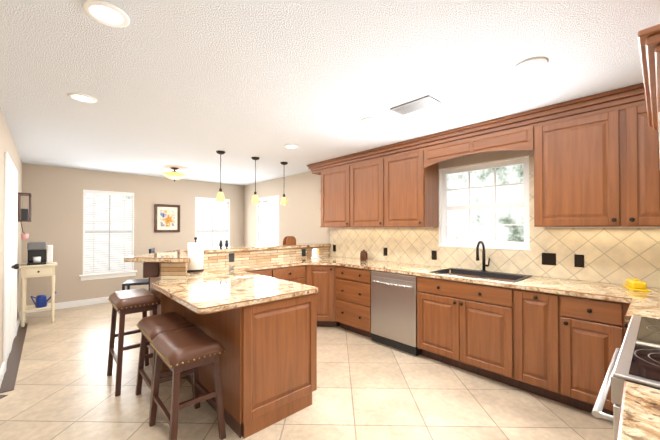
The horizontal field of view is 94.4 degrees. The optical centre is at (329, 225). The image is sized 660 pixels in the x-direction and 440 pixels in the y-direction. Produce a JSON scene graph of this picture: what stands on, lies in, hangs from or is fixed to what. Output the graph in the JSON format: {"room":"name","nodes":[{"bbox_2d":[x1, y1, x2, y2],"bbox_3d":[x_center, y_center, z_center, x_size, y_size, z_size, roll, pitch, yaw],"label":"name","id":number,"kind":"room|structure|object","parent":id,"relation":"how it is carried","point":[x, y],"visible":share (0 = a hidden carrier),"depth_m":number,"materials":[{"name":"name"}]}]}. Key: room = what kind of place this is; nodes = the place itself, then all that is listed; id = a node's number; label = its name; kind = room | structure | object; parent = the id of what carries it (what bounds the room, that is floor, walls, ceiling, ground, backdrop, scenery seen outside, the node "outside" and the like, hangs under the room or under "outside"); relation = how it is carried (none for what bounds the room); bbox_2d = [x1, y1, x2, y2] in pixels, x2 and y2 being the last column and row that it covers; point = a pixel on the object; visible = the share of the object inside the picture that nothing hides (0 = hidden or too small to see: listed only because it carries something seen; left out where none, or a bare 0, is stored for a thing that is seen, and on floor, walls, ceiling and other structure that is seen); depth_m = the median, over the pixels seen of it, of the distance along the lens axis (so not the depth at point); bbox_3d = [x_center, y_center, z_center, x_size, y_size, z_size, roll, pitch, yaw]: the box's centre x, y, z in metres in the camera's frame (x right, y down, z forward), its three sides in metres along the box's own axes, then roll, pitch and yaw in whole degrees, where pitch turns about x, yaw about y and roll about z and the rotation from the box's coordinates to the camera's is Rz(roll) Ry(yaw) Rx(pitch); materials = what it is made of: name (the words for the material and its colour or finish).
{"room":"kitchen","nodes":[
{"label":"kitchen","id":0,"kind":"room"},
{"bbox_2d":[0,108,21,367],"bbox_3d":[-3.935,0.198,3.693,0.150,2.440,3.250,0,-1,-43],"label":"wall","id":1,"kind":"structure","parent":0,"point":[7,143],"depth_m":2.92,"materials":[{"name":"beige paint"}]},
{"bbox_2d":[0,362,4,386],"bbox_3d":[-2.942,1.355,2.727,0.018,0.110,0.523,0,-1,-43],"label":"baseboard","id":2,"kind":"structure","parent":1,"relation":"attached to","point":[2,370],"depth_m":2.78,"materials":[{"name":"white wood"}]},
{"bbox_2d":[3,152,19,371],"bbox_3d":[-3.580,0.354,3.475,0.077,2.125,1.420,0,-1,-43],"label":"door","id":3,"kind":"structure","parent":1,"relation":"attached to","point":[11,266],"depth_m":3.30,"materials":[{"name":"white wood"}]},
{"bbox_2d":[17,310,20,330],"bbox_3d":[-4.523,1.369,4.444,0.016,0.110,1.284,0,-1,-43],"label":"baseboard","id":4,"kind":"structure","parent":1,"relation":"attached to","point":[19,317],"depth_m":4.40,"materials":[{"name":"white wood"}]},
{"bbox_2d":[18,192,31,238],"bbox_3d":[-4.384,-0.131,4.391,0.130,0.650,0.360,0,-1,-43],"label":"lantern sconce","id":5,"kind":"object","parent":1,"relation":"attached to","point":[24,215],"visible":0.98,"depth_m":4.30,"materials":[{"name":"brown wood"}]},
{"bbox_2d":[22,163,243,305],"bbox_3d":[-3.664,0.219,6.255,4.020,2.440,0.150,0,-1,-43],"label":"wall","id":6,"kind":"structure","parent":0,"point":[56,207],"depth_m":5.49,"materials":[{"name":"beige paint"}]},
{"bbox_2d":[26,297,109,313],"bbox_3d":[-3.550,1.384,6.232,3.869,0.110,0.023,0,-1,-43],"label":"baseboard","id":7,"kind":"structure","parent":6,"relation":"attached to","point":[71,304],"depth_m":5.40,"materials":[{"name":"white wood"}]},
{"bbox_2d":[79,189,136,280],"bbox_3d":[-4.163,0.170,5.764,0.880,1.630,0.195,0,-1,-43],"label":"window","id":8,"kind":"structure","parent":6,"relation":"in","point":[105,275],"depth_m":5.70,"materials":[{"name":"white wood"}]},
{"bbox_2d":[84,191,132,273],"bbox_3d":[-4.158,0.124,5.759,0.736,1.495,0.060,0,-1,-43],"label":"window blind","id":9,"kind":"object","parent":8,"relation":"attached to","point":[108,235],"visible":0.92,"depth_m":5.73,"materials":[{"name":"white plastic"}]},
{"bbox_2d":[154,204,179,231],"bbox_3d":[-3.393,-0.150,6.384,0.490,0.580,0.030,0,-1,-43],"label":"picture frame","id":10,"kind":"object","parent":6,"relation":"attached to","point":[166,218],"visible":0.96,"depth_m":6.37,"materials":[{"name":"brown wood"}]},
{"bbox_2d":[195,197,229,245],"bbox_3d":[-2.729,0.181,7.085,0.900,1.630,0.195,0,-1,-43],"label":"window","id":11,"kind":"structure","parent":6,"relation":"in","point":[228,203],"depth_m":7.31,"materials":[{"name":"white"}]},
{"bbox_2d":[196,198,228,246],"bbox_3d":[-2.724,0.135,7.080,0.756,1.495,0.060,0,-1,-43],"label":"window blind","id":12,"kind":"object","parent":11,"relation":"attached to","point":[212,224],"visible":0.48,"depth_m":7.05,"materials":[{"name":"white plastic"}]},
{"bbox_2d":[0,302,613,439],"bbox_3d":[-1.172,1.436,2.286,6.020,0.060,9.350,0,-1,-43],"label":"floor","id":13,"kind":"structure","parent":0,"point":[367,388],"depth_m":2.45,"materials":[{"name":"tile"}]},
{"bbox_2d":[0,323,27,398],"bbox_3d":[-3.606,1.404,2.369,1.658,0.004,4.130,0,-1,-43],"label":"rug","id":14,"kind":"object","parent":13,"relation":"on","point":[10,374],"depth_m":3.14,"materials":[{"name":"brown fabric"}]},
{"bbox_2d":[19,262,56,326],"bbox_3d":[-4.286,0.995,4.496,0.400,0.860,0.414,0,-1,-43],"label":"console table","id":15,"kind":"object","parent":13,"relation":"on","point":[43,270],"visible":0.96,"depth_m":4.38,"materials":[{"name":"beige paint"}]},
{"bbox_2d":[27,242,52,264],"bbox_3d":[-4.270,0.404,4.505,0.270,0.320,0.280,0,-1,-43],"label":"coffee maker","id":16,"kind":"object","parent":15,"relation":"on","point":[36,253],"visible":1,"depth_m":4.45,"materials":[{"name":"black plastic"}]},
{"bbox_2d":[30,291,55,307],"bbox_3d":[-4.206,1.085,4.490,0.284,0.206,0.130,0,-1,-43],"label":"watering can","id":17,"kind":"object","parent":15,"relation":"on","point":[42,301],"visible":1,"depth_m":4.43,"materials":[{"name":"blue paint"}]},
{"bbox_2d":[107,288,161,396],"bbox_3d":[-1.805,1.016,2.814,0.346,0.792,0.506,0,-1,-43],"label":"stool","id":18,"kind":"object","parent":13,"relation":"on","point":[131,301],"visible":0.94,"depth_m":2.68,"materials":[{"name":"brown wood"}]},
{"bbox_2d":[122,248,154,290],"bbox_3d":[-3.317,0.916,5.311,0.420,1.030,0.420,0,-1,-23],"label":"dining chair","id":19,"kind":"object","parent":13,"relation":"on","point":[128,283],"visible":0.33,"depth_m":5.19,"materials":[{"name":"black paint"}]},
{"bbox_2d":[135,312,196,415],"bbox_3d":[-1.330,1.087,2.490,0.346,0.647,0.506,0,-1,-43],"label":"stool","id":20,"kind":"object","parent":13,"relation":"on","point":[151,327],"visible":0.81,"depth_m":2.44,"materials":[{"name":"brown leather"}]},
{"bbox_2d":[149,326,225,439],"bbox_3d":[-0.982,1.083,2.090,0.346,0.647,0.506,0,-1,-43],"label":"stool","id":21,"kind":"object","parent":13,"relation":"on","point":[182,352],"visible":1,"depth_m":2.00,"materials":[{"name":"brown leather"}]},
{"bbox_2d":[184,311,207,401],"bbox_3d":[-0.850,0.974,2.773,0.630,0.872,0.631,0,-1,-43],"label":"base cabinet","id":22,"kind":"object","parent":13,"relation":"on","point":[202,324],"depth_m":2.51,"materials":[{"name":"brown wood"}]},
{"bbox_2d":[143,251,356,378],"bbox_3d":[-0.781,0.883,4.027,2.779,1.075,1.026,0,-1,-43],"label":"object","id":23,"kind":"object","parent":13,"relation":"on","point":[174,270],"depth_m":3.58,"materials":[{"name":"beige stone"}]},
{"bbox_2d":[124,243,330,266],"bbox_3d":[-0.936,0.323,4.012,3.034,0.045,1.443,0,-1,-43],"label":"countertop","id":24,"kind":"structure","parent":23,"relation":"on","point":[210,254],"depth_m":4.03,"materials":[{"name":"beige stone"}]},
{"bbox_2d":[219,240,227,247],"bbox_3d":[-1.455,0.251,4.189,0.043,0.100,0.135,0,-1,35],"label":"salt","id":25,"kind":"object","parent":24,"relation":"on","point":[221,244],"visible":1,"depth_m":4.15,"materials":[{"name":"black plastic"}]},
{"bbox_2d":[283,236,295,244],"bbox_3d":[-0.651,0.237,4.918,0.082,0.140,0.220,0,-1,37],"label":"napkin holder","id":26,"kind":"object","parent":24,"relation":"on","point":[289,240],"visible":1,"depth_m":4.88,"materials":[{"name":"brown wood"}]},
{"bbox_2d":[229,253,233,261],"bbox_3d":[-1.300,0.424,4.041,0.076,0.115,0.006,0,-1,-43],"label":"outlet","id":27,"kind":"object","parent":23,"relation":"attached to","point":[231,257],"depth_m":4.04,"materials":[{"name":"black plastic"}]},
{"bbox_2d":[208,323,316,438],"bbox_3d":[-0.533,0.972,2.430,0.630,0.872,0.584,0,-1,-43],"label":"base cabinet","id":28,"kind":"object","parent":13,"relation":"on","point":[258,392],"depth_m":2.12,"materials":[{"name":"brown wood"}]},
{"bbox_2d":[143,259,659,439],"bbox_3d":[0.424,0.522,2.638,2.894,0.066,4.403,0,-1,-43],"label":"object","id":29,"kind":"structure","parent":28,"relation":"on","point":[557,340],"depth_m":2.44,"materials":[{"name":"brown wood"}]},
{"bbox_2d":[187,237,203,271],"bbox_3d":[-1.475,0.312,3.355,0.170,0.376,0.170,0,-1,-43],"label":"paper towel","id":30,"kind":"object","parent":29,"relation":"on","point":[195,253],"visible":0.98,"depth_m":3.29,"materials":[{"name":"white paper"}]},
{"bbox_2d":[311,248,321,258],"bbox_3d":[-0.215,0.437,4.841,0.140,0.150,0.200,0,0,7],"label":"kitchen scale","id":31,"kind":"object","parent":29,"relation":"on","point":[315,253],"visible":1,"depth_m":4.76,"materials":[{"name":"white plastic"}]},
{"bbox_2d":[360,249,367,259],"bbox_3d":[0.501,0.431,4.522,0.110,0.157,0.110,0,-1,-43],"label":"canister","id":32,"kind":"object","parent":29,"relation":"on","point":[363,254],"visible":1,"depth_m":4.48,"materials":[{"name":"brown wood"}]},
{"bbox_2d":[444,271,503,278],"bbox_3d":[1.498,0.634,3.114,0.424,0.210,0.804,0,-1,-43],"label":"sink","id":33,"kind":"object","parent":29,"relation":"in","point":[445,272],"depth_m":3.19,"materials":[{"name":"black metal"}]},
{"bbox_2d":[476,241,489,271],"bbox_3d":[1.625,0.329,3.249,0.214,0.330,0.097,0,-1,-43],"label":"faucet","id":34,"kind":"object","parent":29,"relation":"on","point":[484,265],"visible":1,"depth_m":3.30,"materials":[{"name":"brown metal"}]},
{"bbox_2d":[623,279,650,291],"bbox_3d":[2.381,0.453,2.378,0.110,0.078,0.220,0,-1,32],"label":"butter dish","id":35,"kind":"object","parent":29,"relation":"on","point":[635,285],"visible":1,"depth_m":2.31,"materials":[{"name":"yellow ceramic"}]},
{"bbox_2d":[371,270,420,355],"bbox_3d":[0.906,0.978,3.688,0.649,0.856,0.622,0,-1,-43],"label":"dishwasher","id":36,"kind":"object","parent":13,"relation":"on","point":[393,310],"visible":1,"depth_m":3.47,"materials":[{"name":"silver metal"}]},
{"bbox_2d":[592,315,659,439],"bbox_3d":[1.460,0.926,1.087,0.972,0.916,0.710,0,-1,-43],"label":"range","id":37,"kind":"object","parent":13,"relation":"on","point":[636,358],"visible":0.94,"depth_m":1.09,"materials":[{"name":"silver metal"}]},
{"bbox_2d":[0,0,659,185],"bbox_3d":[-1.172,-1.063,2.306,6.020,0.060,9.350,0,-1,-43],"label":"ceiling","id":38,"kind":"structure","parent":0,"point":[189,88],"depth_m":2.08,"materials":[{"name":"white paint"}]},
{"bbox_2d":[67,92,96,102],"bbox_3d":[-1.997,-1.027,2.463,0.190,0.010,0.190,0,-1,-43],"label":"recessed light","id":39,"kind":"object","parent":38,"relation":"in","point":[81,97],"visible":1,"depth_m":2.45,"materials":[{"name":"white"}]},
{"bbox_2d":[82,0,129,27],"bbox_3d":[-1.095,-1.035,1.500,0.190,0.010,0.190,0,-1,-43],"label":"recessed light","id":40,"kind":"object","parent":38,"relation":"in","point":[105,13],"visible":0.98,"depth_m":1.49,"materials":[{"name":"white"}]},
{"bbox_2d":[163,167,185,181],"bbox_3d":[-2.715,-0.889,5.337,0.380,0.238,0.380,0,-1,-43],"label":"semi-flush ceiling light","id":41,"kind":"object","parent":38,"relation":"attached to","point":[174,174],"visible":1,"depth_m":5.25,"materials":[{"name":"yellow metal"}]},
{"bbox_2d":[216,150,224,200],"bbox_3d":[-1.502,-0.677,4.196,0.120,0.679,0.120,0,-1,-43],"label":"pendant light","id":42,"kind":"object","parent":38,"relation":"hanging from","point":[220,196],"visible":1,"depth_m":4.17,"materials":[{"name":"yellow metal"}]},
{"bbox_2d":[251,157,259,202],"bbox_3d":[-1.112,-0.674,4.555,0.120,0.679,0.120,0,-1,-43],"label":"pendant light","id":43,"kind":"object","parent":38,"relation":"hanging from","point":[255,198],"visible":1,"depth_m":4.53,"materials":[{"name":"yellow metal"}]},
{"bbox_2d":[280,162,287,204],"bbox_3d":[-0.737,-0.672,4.900,0.120,0.679,0.120,0,-1,-43],"label":"pendant light","id":44,"kind":"object","parent":38,"relation":"hanging from","point":[283,200],"visible":1,"depth_m":4.86,"materials":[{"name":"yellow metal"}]},
{"bbox_2d":[284,144,298,148],"bbox_3d":[-0.500,-1.015,3.938,0.190,0.010,0.190,0,-1,-43],"label":"recessed light","id":45,"kind":"object","parent":38,"relation":"in","point":[289,146],"visible":1,"depth_m":3.93,"materials":[{"name":"white"}]},
{"bbox_2d":[361,117,379,123],"bbox_3d":[0.395,-1.023,2.981,0.190,0.010,0.190,0,-1,-43],"label":"recessed light","id":46,"kind":"object","parent":38,"relation":"in","point":[370,120],"visible":1,"depth_m":2.98,"materials":[{"name":"white glass"}]},
{"bbox_2d":[390,95,440,114],"bbox_3d":[0.727,-1.024,2.621,0.200,0.013,0.380,0,-1,-43],"label":"ceiling vent","id":47,"kind":"object","parent":38,"relation":"in","point":[417,104],"visible":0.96,"depth_m":2.59,"materials":[{"name":"grey metal"}]},
{"bbox_2d":[513,57,547,73],"bbox_3d":[1.295,-1.031,1.975,0.190,0.010,0.190,0,-1,-43],"label":"recessed light","id":48,"kind":"object","parent":38,"relation":"in","point":[530,65],"visible":0.98,"depth_m":1.97,"materials":[{"name":"white"}]},
{"bbox_2d":[244,150,654,287],"bbox_3d":[0.482,0.207,4.833,0.150,2.440,7.860,0,-1,-43],"label":"wall","id":49,"kind":"structure","parent":0,"point":[300,216],"depth_m":5.86,"materials":[{"name":"beige paint"}]},
{"bbox_2d":[257,195,278,244],"bbox_3d":[-1.344,0.153,6.781,0.195,1.580,1.020,0,-1,-43],"label":"window","id":50,"kind":"structure","parent":49,"relation":"in","point":[258,234],"depth_m":7.07,"materials":[{"name":"white"}]},
{"bbox_2d":[258,197,277,244],"bbox_3d":[-1.350,0.108,6.777,0.060,1.445,0.876,0,-1,-43],"label":"window blind","id":51,"kind":"object","parent":50,"relation":"attached to","point":[268,222],"visible":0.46,"depth_m":6.78,"materials":[{"name":"white plastic"}]},
{"bbox_2d":[319,159,342,226],"bbox_3d":[0.214,-0.458,4.755,0.344,0.970,0.720,0,-1,-43],"label":"upper cabinet","id":52,"kind":"object","parent":49,"relation":"attached to","point":[331,191],"depth_m":4.70,"materials":[{"name":"brown wood"}]},
{"bbox_2d":[343,151,378,226],"bbox_3d":[0.618,-0.462,4.318,0.344,0.970,0.750,0,-1,-43],"label":"upper cabinet","id":53,"kind":"object","parent":49,"relation":"attached to","point":[361,175],"depth_m":4.26,"materials":[{"name":"brown wood"}]},
{"bbox_2d":[379,143,438,226],"bbox_3d":[0.997,-0.465,3.906,0.344,0.970,0.650,0,-1,-43],"label":"upper cabinet","id":54,"kind":"object","parent":49,"relation":"attached to","point":[408,176],"depth_m":3.72,"materials":[{"name":"brown wood"}]},
{"bbox_2d":[438,155,530,250],"bbox_3d":[1.727,-0.224,3.475,0.162,0.960,0.990,0,-1,-43],"label":"window","id":55,"kind":"structure","parent":49,"relation":"in","point":[444,208],"depth_m":3.43,"materials":[{"name":"white"}]},
{"bbox_2d":[330,157,659,287],"bbox_3d":[1.495,-0.090,3.621,0.004,1.185,4.399,0,-1,-43],"label":"backsplash","id":56,"kind":"structure","parent":49,"relation":"attached to","point":[617,255],"depth_m":3.00,"materials":[{"name":"tile"}]},
{"bbox_2d":[383,248,386,255],"bbox_3d":[0.793,0.373,4.370,0.006,0.115,0.070,0,-1,-43],"label":"electrical outlet","id":57,"kind":"object","parent":56,"relation":"attached to","point":[384,251],"visible":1,"depth_m":4.37,"materials":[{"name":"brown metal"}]},
{"bbox_2d":[431,250,436,259],"bbox_3d":[1.301,0.369,3.818,0.006,0.115,0.070,0,-1,-43],"label":"electrical outlet","id":58,"kind":"object","parent":56,"relation":"attached to","point":[434,254],"visible":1,"depth_m":3.81,"materials":[{"name":"black plastic"}]},
{"bbox_2d":[542,253,555,264],"bbox_3d":[2.107,0.322,2.944,0.006,0.115,0.115,0,-1,-43],"label":"electrical outlet","id":59,"kind":"object","parent":56,"relation":"attached to","point":[548,258],"visible":1,"depth_m":2.94,"materials":[{"name":"black plastic"}]},
{"bbox_2d":[574,254,583,267],"bbox_3d":[2.263,0.320,2.775,0.006,0.115,0.070,0,-1,-43],"label":"electrical outlet","id":60,"kind":"object","parent":56,"relation":"attached to","point":[578,260],"visible":1,"depth_m":2.78,"materials":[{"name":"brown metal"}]},
{"bbox_2d":[531,99,618,226],"bbox_3d":[2.153,-0.476,2.652,0.344,0.970,0.581,0,-1,-43],"label":"upper cabinet","id":61,"kind":"object","parent":49,"relation":"attached to","point":[596,161],"depth_m":2.52,"materials":[{"name":"brown wood"}]},
{"bbox_2d":[619,91,659,226],"bbox_3d":[2.444,-0.478,2.336,0.344,0.970,0.279,0,-1,-43],"label":"upper cabinet","id":62,"kind":"object","parent":49,"relation":"attached to","point":[639,161],"depth_m":2.27,"materials":[{"name":"brown wood"}]},
{"bbox_3d":[2.042,0.176,1.029,2.710,2.440,0.150,0,-1,-43],"label":"wall","id":63,"kind":"structure","parent":0,"visible":0},
{"bbox_2d":[638,24,659,158],"bbox_3d":[1.505,-0.616,1.050,1.150,0.850,0.589,0,-1,-43],"label":"range hood","id":64,"kind":"object","parent":63,"relation":"attached to","point":[649,43],"visible":1,"depth_m":1.00,"materials":[{"name":"brown wood"}]},
{"label":"outside","id":65,"kind":"structure","parent":0,"visible":0},
{"bbox_2d":[87,194,129,198],"bbox_3d":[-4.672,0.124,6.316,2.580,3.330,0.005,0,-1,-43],"label":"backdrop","id":66,"kind":"structure","parent":65,"point":[107,196],"depth_m":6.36,"materials":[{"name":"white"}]},
{"bbox_2d":[196,200,225,203],"bbox_3d":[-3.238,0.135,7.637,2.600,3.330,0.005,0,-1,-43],"label":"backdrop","id":67,"kind":"structure","parent":65,"point":[200,201],"depth_m":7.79,"materials":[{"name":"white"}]},
{"bbox_2d":[447,164,523,241],"bbox_3d":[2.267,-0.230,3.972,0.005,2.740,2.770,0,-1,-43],"label":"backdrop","id":68,"kind":"structure","parent":65,"point":[507,193],"depth_m":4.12,"materials":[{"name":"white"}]}
]}

